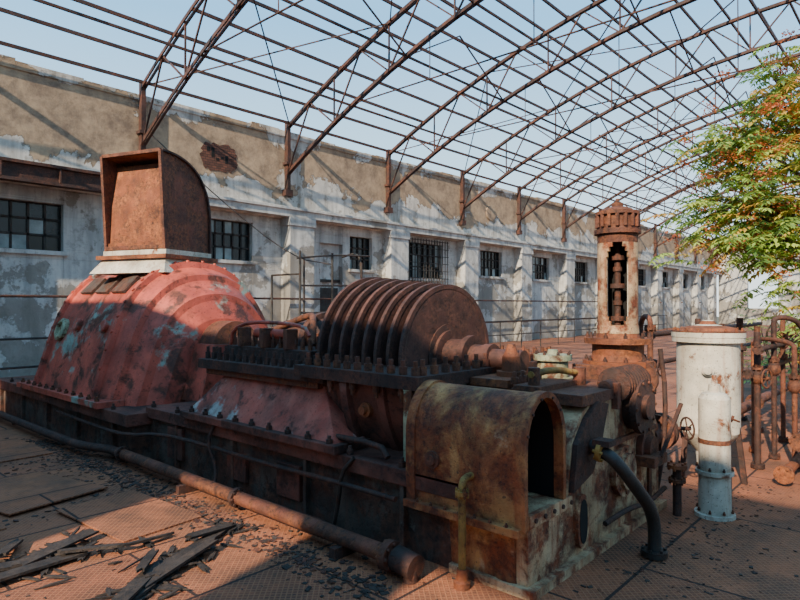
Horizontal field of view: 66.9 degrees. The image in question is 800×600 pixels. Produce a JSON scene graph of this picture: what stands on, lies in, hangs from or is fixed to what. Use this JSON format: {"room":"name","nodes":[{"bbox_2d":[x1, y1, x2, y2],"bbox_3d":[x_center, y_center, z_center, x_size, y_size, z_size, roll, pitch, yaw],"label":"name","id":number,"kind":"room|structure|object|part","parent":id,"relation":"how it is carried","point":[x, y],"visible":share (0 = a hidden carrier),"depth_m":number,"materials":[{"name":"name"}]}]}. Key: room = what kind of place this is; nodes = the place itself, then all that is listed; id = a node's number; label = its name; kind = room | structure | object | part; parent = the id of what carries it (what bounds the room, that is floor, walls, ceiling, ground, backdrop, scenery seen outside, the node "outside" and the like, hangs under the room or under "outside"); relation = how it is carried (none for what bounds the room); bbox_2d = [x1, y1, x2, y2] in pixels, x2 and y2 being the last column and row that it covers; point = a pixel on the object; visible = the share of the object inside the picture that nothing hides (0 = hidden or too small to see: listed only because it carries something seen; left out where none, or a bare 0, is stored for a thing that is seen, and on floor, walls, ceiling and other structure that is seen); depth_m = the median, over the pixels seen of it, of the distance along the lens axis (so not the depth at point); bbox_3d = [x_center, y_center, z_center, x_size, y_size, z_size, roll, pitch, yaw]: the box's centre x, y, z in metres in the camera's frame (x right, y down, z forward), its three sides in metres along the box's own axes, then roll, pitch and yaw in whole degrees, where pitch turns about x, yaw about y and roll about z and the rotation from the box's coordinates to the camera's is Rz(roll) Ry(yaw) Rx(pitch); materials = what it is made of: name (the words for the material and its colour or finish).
{"room":"power station hall","nodes":[
{"label":"power station hall","id":0,"kind":"room"},
{"bbox_2d":[0,54,721,377],"bbox_3d":[7.267,-1.667,31.848,0.990,7.459,67.000,0,-1,42],"label":"wall","id":1,"kind":"structure","parent":0,"point":[47,116],"depth_m":19.79,"materials":[{"name":"paint"}]},
{"bbox_2d":[0,199,68,255],"bbox_3d":[-8.994,-1.722,14.027,0.330,1.275,2.350,0,-1,42],"label":"window","id":2,"kind":"structure","parent":1,"relation":"in","point":[25,227],"depth_m":14.38,"materials":[{"name":"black glass"}]},
{"bbox_2d":[0,156,100,192],"bbox_3d":[-10.930,-2.896,10.765,0.260,0.470,11.300,0,-1,42],"label":"beam","id":3,"kind":"structure","parent":1,"relation":"attached to","point":[11,169],"depth_m":13.87,"materials":[{"name":"brown metal"}]},
{"bbox_2d":[200,142,237,172],"bbox_3d":[-5.297,-4.168,17.724,0.009,0.874,1.258,0,-1,42],"label":"brick patch","id":4,"kind":"object","parent":1,"relation":"attached to","point":[214,156],"visible":1,"depth_m":17.71,"materials":[{"name":"red brick"}]},
{"bbox_2d":[136,0,303,149],"bbox_3d":[3.157,-6.340,6.983,27.040,5.795,0.280,0,-1,42],"label":"roof truss","id":5,"kind":"object","parent":1,"relation":"attached to","point":[143,133],"depth_m":14.54,"materials":[{"name":"brown metal"}]},
{"bbox_2d":[211,219,256,264],"bbox_3d":[-5.239,-1.762,18.188,0.330,1.325,2.000,0,-1,42],"label":"window","id":6,"kind":"structure","parent":1,"relation":"in","point":[230,240],"depth_m":18.42,"materials":[{"name":"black glass"}]},
{"bbox_2d":[320,243,339,311],"bbox_3d":[-2.537,0.001,21.346,0.110,3.950,1.030,0,-1,42],"label":"door","id":7,"kind":"structure","parent":1,"relation":"in","point":[325,249],"depth_m":21.32,"materials":[{"name":"paint"}]},
{"bbox_2d":[0,295,716,322],"bbox_3d":[6.891,0.551,30.727,0.110,1.055,64.860,0,-1,42],"label":"pipe","id":8,"kind":"object","parent":1,"relation":"attached to","point":[28,296],"visible":0.42,"depth_m":19.78,"materials":[{"name":"metal"}]},
{"bbox_2d":[348,237,375,272],"bbox_3d":[-1.476,-1.678,22.355,0.330,1.325,1.350,0,-1,42],"label":"window","id":9,"kind":"structure","parent":1,"relation":"in","point":[360,246],"depth_m":22.43,"materials":[{"name":"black glass"}]},
{"bbox_2d":[409,238,448,283],"bbox_3d":[1.071,-1.517,25.127,0.396,1.950,2.600,0,-1,42],"label":"window","id":10,"kind":"structure","parent":1,"relation":"in","point":[423,258],"depth_m":25.12,"materials":[{"name":"metal"}]},
{"bbox_2d":[282,0,675,196],"bbox_3d":[6.333,-6.311,10.502,27.040,5.795,0.280,0,-1,42],"label":"roof truss","id":11,"kind":"object","parent":1,"relation":"attached to","point":[290,167],"depth_m":16.83,"materials":[{"name":"brown metal"}]},
{"bbox_2d":[486,205,495,220],"bbox_3d":[4.240,-4.066,28.268,0.060,0.720,0.720,0,-1,42],"label":"air vent","id":12,"kind":"object","parent":1,"relation":"in","point":[490,211],"visible":1,"depth_m":28.20,"materials":[{"name":"paint"}]},
{"bbox_2d":[479,251,504,278],"bbox_3d":[4.289,-1.675,28.743,0.330,1.325,2.000,0,-1,42],"label":"window","id":13,"kind":"structure","parent":1,"relation":"in","point":[489,260],"depth_m":28.93,"materials":[{"name":"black glass"}]},
{"bbox_2d":[532,257,551,281],"bbox_3d":[7.465,-1.646,32.262,0.330,1.325,2.000,0,-1,42],"label":"window","id":14,"kind":"structure","parent":1,"relation":"in","point":[539,265],"depth_m":32.42,"materials":[{"name":"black glass"}]},
{"bbox_2d":[575,262,589,283],"bbox_3d":[10.641,-1.617,35.780,0.330,1.325,2.000,0,-1,42],"label":"window","id":15,"kind":"structure","parent":1,"relation":"in","point":[579,266],"depth_m":36.05,"materials":[{"name":"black glass"}]},
{"bbox_2d":[384,0,799,212],"bbox_3d":[9.509,-6.282,14.020,27.040,5.795,0.280,0,-1,42],"label":"roof truss","id":16,"kind":"object","parent":1,"relation":"attached to","point":[388,209],"depth_m":19.03,"materials":[{"name":"brown metal"}]},
{"bbox_2d":[459,0,799,225],"bbox_3d":[12.685,-6.253,17.539,27.040,5.795,0.280,0,-1,42],"label":"roof truss","id":17,"kind":"object","parent":1,"relation":"attached to","point":[463,206],"depth_m":21.80,"materials":[{"name":"brown metal"}]},
{"bbox_2d":[638,269,647,287],"bbox_3d":[16.993,-1.559,42.818,0.330,1.325,2.000,0,-1,42],"label":"window","id":18,"kind":"structure","parent":1,"relation":"in","point":[640,271],"depth_m":43.25,"materials":[{"name":"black glass"}]},
{"bbox_2d":[516,52,799,234],"bbox_3d":[15.861,-6.224,21.057,27.040,5.795,0.280,0,-1,42],"label":"roof truss","id":19,"kind":"object","parent":1,"relation":"attached to","point":[519,232],"depth_m":26.54,"materials":[{"name":"brown metal"}]},
{"bbox_2d":[662,272,669,288],"bbox_3d":[20.169,-1.530,46.336,0.330,1.325,2.000,0,-1,42],"label":"window","id":20,"kind":"structure","parent":1,"relation":"in","point":[663,273],"depth_m":46.64,"materials":[{"name":"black glass"}]},
{"bbox_2d":[561,93,796,241],"bbox_3d":[19.037,-6.195,24.576,27.040,5.795,0.280,0,-1,42],"label":"roof truss","id":21,"kind":"object","parent":1,"relation":"attached to","point":[564,223],"depth_m":31.12,"materials":[{"name":"brown metal"}]},
{"bbox_2d":[683,274,688,289],"bbox_3d":[23.345,-1.500,49.855,0.330,1.325,2.000,0,-1,42],"label":"window","id":22,"kind":"structure","parent":1,"relation":"in","point":[684,275],"depth_m":50.38,"materials":[{"name":"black glass"}]},
{"bbox_2d":[599,126,797,211],"bbox_3d":[22.213,-6.166,28.094,27.040,5.795,0.280,0,-1,42],"label":"roof truss","id":23,"kind":"object","parent":1,"relation":"attached to","point":[677,168],"depth_m":34.53,"materials":[{"name":"brown metal"}]},
{"bbox_2d":[638,155,799,237],"bbox_3d":[25.389,-6.136,31.613,27.040,5.795,0.280,0,-1,42],"label":"roof truss","id":24,"kind":"object","parent":1,"relation":"attached to","point":[664,200],"depth_m":38.99,"materials":[{"name":"brown metal"}]},
{"bbox_2d":[653,175,791,256],"bbox_3d":[28.565,-6.107,35.131,27.040,5.795,0.280,0,-1,42],"label":"roof truss","id":25,"kind":"object","parent":1,"relation":"attached to","point":[655,242],"depth_m":43.84,"materials":[{"name":"brown metal"}]},
{"bbox_2d":[675,180,799,260],"bbox_3d":[31.741,-6.078,38.650,27.040,5.795,0.280,0,-1,42],"label":"roof truss","id":26,"kind":"object","parent":1,"relation":"attached to","point":[676,258],"depth_m":47.18,"materials":[{"name":"brown metal"}]},
{"bbox_2d":[694,192,799,263],"bbox_3d":[34.916,-6.049,42.168,27.040,5.795,0.280,0,-1,42],"label":"roof truss","id":27,"kind":"object","parent":1,"relation":"attached to","point":[695,255],"depth_m":51.05,"materials":[{"name":"brown metal"}]},
{"bbox_2d":[0,324,799,599],"bbox_3d":[17.240,2.139,22.815,28.400,0.300,67.800,0,-1,42],"label":"floor","id":28,"kind":"structure","parent":0,"point":[235,570],"depth_m":4.40,"materials":[{"name":"brown metal"}]},
{"bbox_2d":[0,438,52,462],"bbox_3d":[-4.771,1.843,7.417,1.323,0.038,0.556,0,-1,42],"label":"plates","id":29,"kind":"object","parent":28,"relation":"on","point":[11,449],"depth_m":7.39,"materials":[{"name":"metal"}]},
{"bbox_2d":[0,471,107,515],"bbox_3d":[-3.495,1.830,5.845,1.374,0.038,0.911,0,-1,42],"label":"plates","id":30,"kind":"object","parent":28,"relation":"on","point":[22,492],"depth_m":5.79,"materials":[{"name":"metal"}]},
{"bbox_2d":[56,490,202,542],"bbox_3d":[-2.297,1.824,5.125,1.233,0.038,0.780,0,-1,42],"label":"plates","id":31,"kind":"object","parent":28,"relation":"on","point":[114,516],"depth_m":5.12,"materials":[{"name":"brown metal"}]},
{"bbox_2d":[0,517,265,599],"bbox_3d":[-2.201,1.787,4.282,2.004,0.107,1.859,0,0,10],"label":"planks","id":32,"kind":"object","parent":28,"relation":"on","point":[64,550],"visible":1,"depth_m":4.18,"materials":[{"name":"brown wood"}]},
{"bbox_2d":[0,411,423,584],"bbox_3d":[-3.439,1.748,7.027,9.462,0.220,0.296,0,-1,41],"label":"pipe","id":33,"kind":"object","parent":28,"relation":"on","point":[390,555],"visible":1,"depth_m":4.85,"materials":[{"name":"brown metal"}]},
{"bbox_2d":[148,457,338,526],"bbox_3d":[-1.486,1.786,5.578,3.701,0.065,0.062,0,-1,42],"label":"pipe","id":34,"kind":"object","parent":28,"relation":"on","point":[148,457],"visible":0.09,"depth_m":4.95,"materials":[{"name":"brown metal"}]},
{"bbox_2d":[153,136,369,326],"bbox_3d":[-3.560,-1.272,16.050,5.958,6.410,1.809,0,-1,-20],"label":"railing","id":35,"kind":"object","parent":28,"relation":"on","point":[299,257],"visible":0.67,"depth_m":16.31,"materials":[{"name":"brown metal"}]},
{"bbox_2d":[0,315,666,369],"bbox_3d":[2.932,1.404,22.938,0.044,1.172,42.044,0,-1,42],"label":"guard railing","id":36,"kind":"object","parent":28,"relation":"on","point":[558,331],"visible":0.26,"depth_m":25.17,"materials":[{"name":"brown metal"}]},
{"bbox_2d":[0,148,694,599],"bbox_3d":[-1.994,-0.107,7.829,10.510,3.959,3.090,0,-1,42],"label":"turbine","id":37,"kind":"object","parent":28,"relation":"on","point":[390,411],"visible":1,"depth_m":5.28,"materials":[{"name":"red paint"}]},
{"bbox_3d":[-0.587,0.984,6.476,2.440,0.500,2.480,0,-1,42],"label":"exhaust casing","id":38,"kind":"part","parent":37,"relation":"part of","materials":[{"name":"red metal"}]},
{"bbox_3d":[0.292,1.082,5.658,1.440,1.250,2.254,0,-1,42],"label":"turbine casing","id":39,"kind":"part","parent":37,"relation":"part of","materials":[{"name":"brown metal"}]},
{"bbox_2d":[403,379,565,583],"bbox_3d":[0.582,1.212,4.179,0.971,1.246,0.600,0,-1,42],"label":"hood","id":40,"kind":"object","parent":37,"relation":"attached to","point":[510,445],"depth_m":4.00,"materials":[{"name":"brown metal"}]},
{"bbox_2d":[0,433,799,599],"bbox_3d":[-0.838,1.843,5.784,10.034,0.025,6.546,0,-1,42],"label":"debris","id":41,"kind":"object","parent":28,"relation":"on","point":[364,581],"visible":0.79,"depth_m":4.71,"materials":[{"name":"brown wood"}]},
{"bbox_2d":[638,314,664,412],"bbox_3d":[2.472,0.994,6.057,0.358,1.712,0.413,0,-1,42],"label":"valve manifold","id":42,"kind":"object","parent":28,"relation":"on","point":[649,327],"visible":0.12,"depth_m":5.98,"materials":[{"name":"brown metal"}]},
{"bbox_2d":[671,320,747,484],"bbox_3d":[3.216,1.034,6.306,0.717,1.643,0.720,0,-1,42],"label":"cylindrical tank","id":43,"kind":"object","parent":28,"relation":"on","point":[707,348],"visible":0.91,"depth_m":6.09,"materials":[{"name":"white metal"}]},
{"bbox_2d":[694,375,739,521],"bbox_3d":[2.742,1.243,5.237,0.320,1.200,0.465,0,-1,42],"label":"cylinder","id":44,"kind":"object","parent":28,"relation":"on","point":[714,469],"visible":1,"depth_m":5.08,"materials":[{"name":"white metal"}]},
{"bbox_2d":[641,27,799,392],"bbox_3d":[5.514,-0.975,8.127,4.266,5.687,2.438,0,-1,29],"label":"tree","id":45,"kind":"object","parent":28,"relation":"on","point":[760,236],"visible":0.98,"depth_m":8.37,"materials":[{"name":"green plant"}]},
{"bbox_2d":[645,315,799,483],"bbox_3d":[5.338,1.034,8.619,1.924,1.690,6.038,0,-1,42],"label":"pipes","id":46,"kind":"object","parent":28,"relation":"on","point":[783,474],"visible":0.73,"depth_m":7.05,"materials":[{"name":"brown metal"}]},
{"bbox_2d":[733,307,799,388],"bbox_3d":[8.256,0.954,12.734,3.045,1.913,3.121,0,-1,42],"label":"shrub","id":47,"kind":"object","parent":28,"relation":"on","point":[790,349],"visible":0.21,"depth_m":12.83,"materials":[{"name":"green plant"}]},
{"bbox_2d":[739,295,798,367],"bbox_3d":[9.745,0.902,15.867,2.436,2.068,2.963,0,0,15],"label":"shrub","id":48,"kind":"object","parent":28,"relation":"on","point":[767,330],"visible":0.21,"depth_m":15.49,"materials":[{"name":"green plant"}]},
{"bbox_2d":[0,0,799,239],"bbox_3d":[17.449,-7.372,22.826,26.701,3.665,61.661,0,-1,42],"label":"roof","id":49,"kind":"structure","parent":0,"point":[13,13],"depth_m":18.61,"materials":[{"name":"brown metal"}]},
{"bbox_2d":[718,251,799,325],"bbox_3d":[39.968,-1.506,47.728,27.000,7.400,0.400,0,-1,42],"label":"wall","id":50,"kind":"structure","parent":0,"point":[730,290],"depth_m":55.35,"materials":[{"name":"paint"}]}
]}

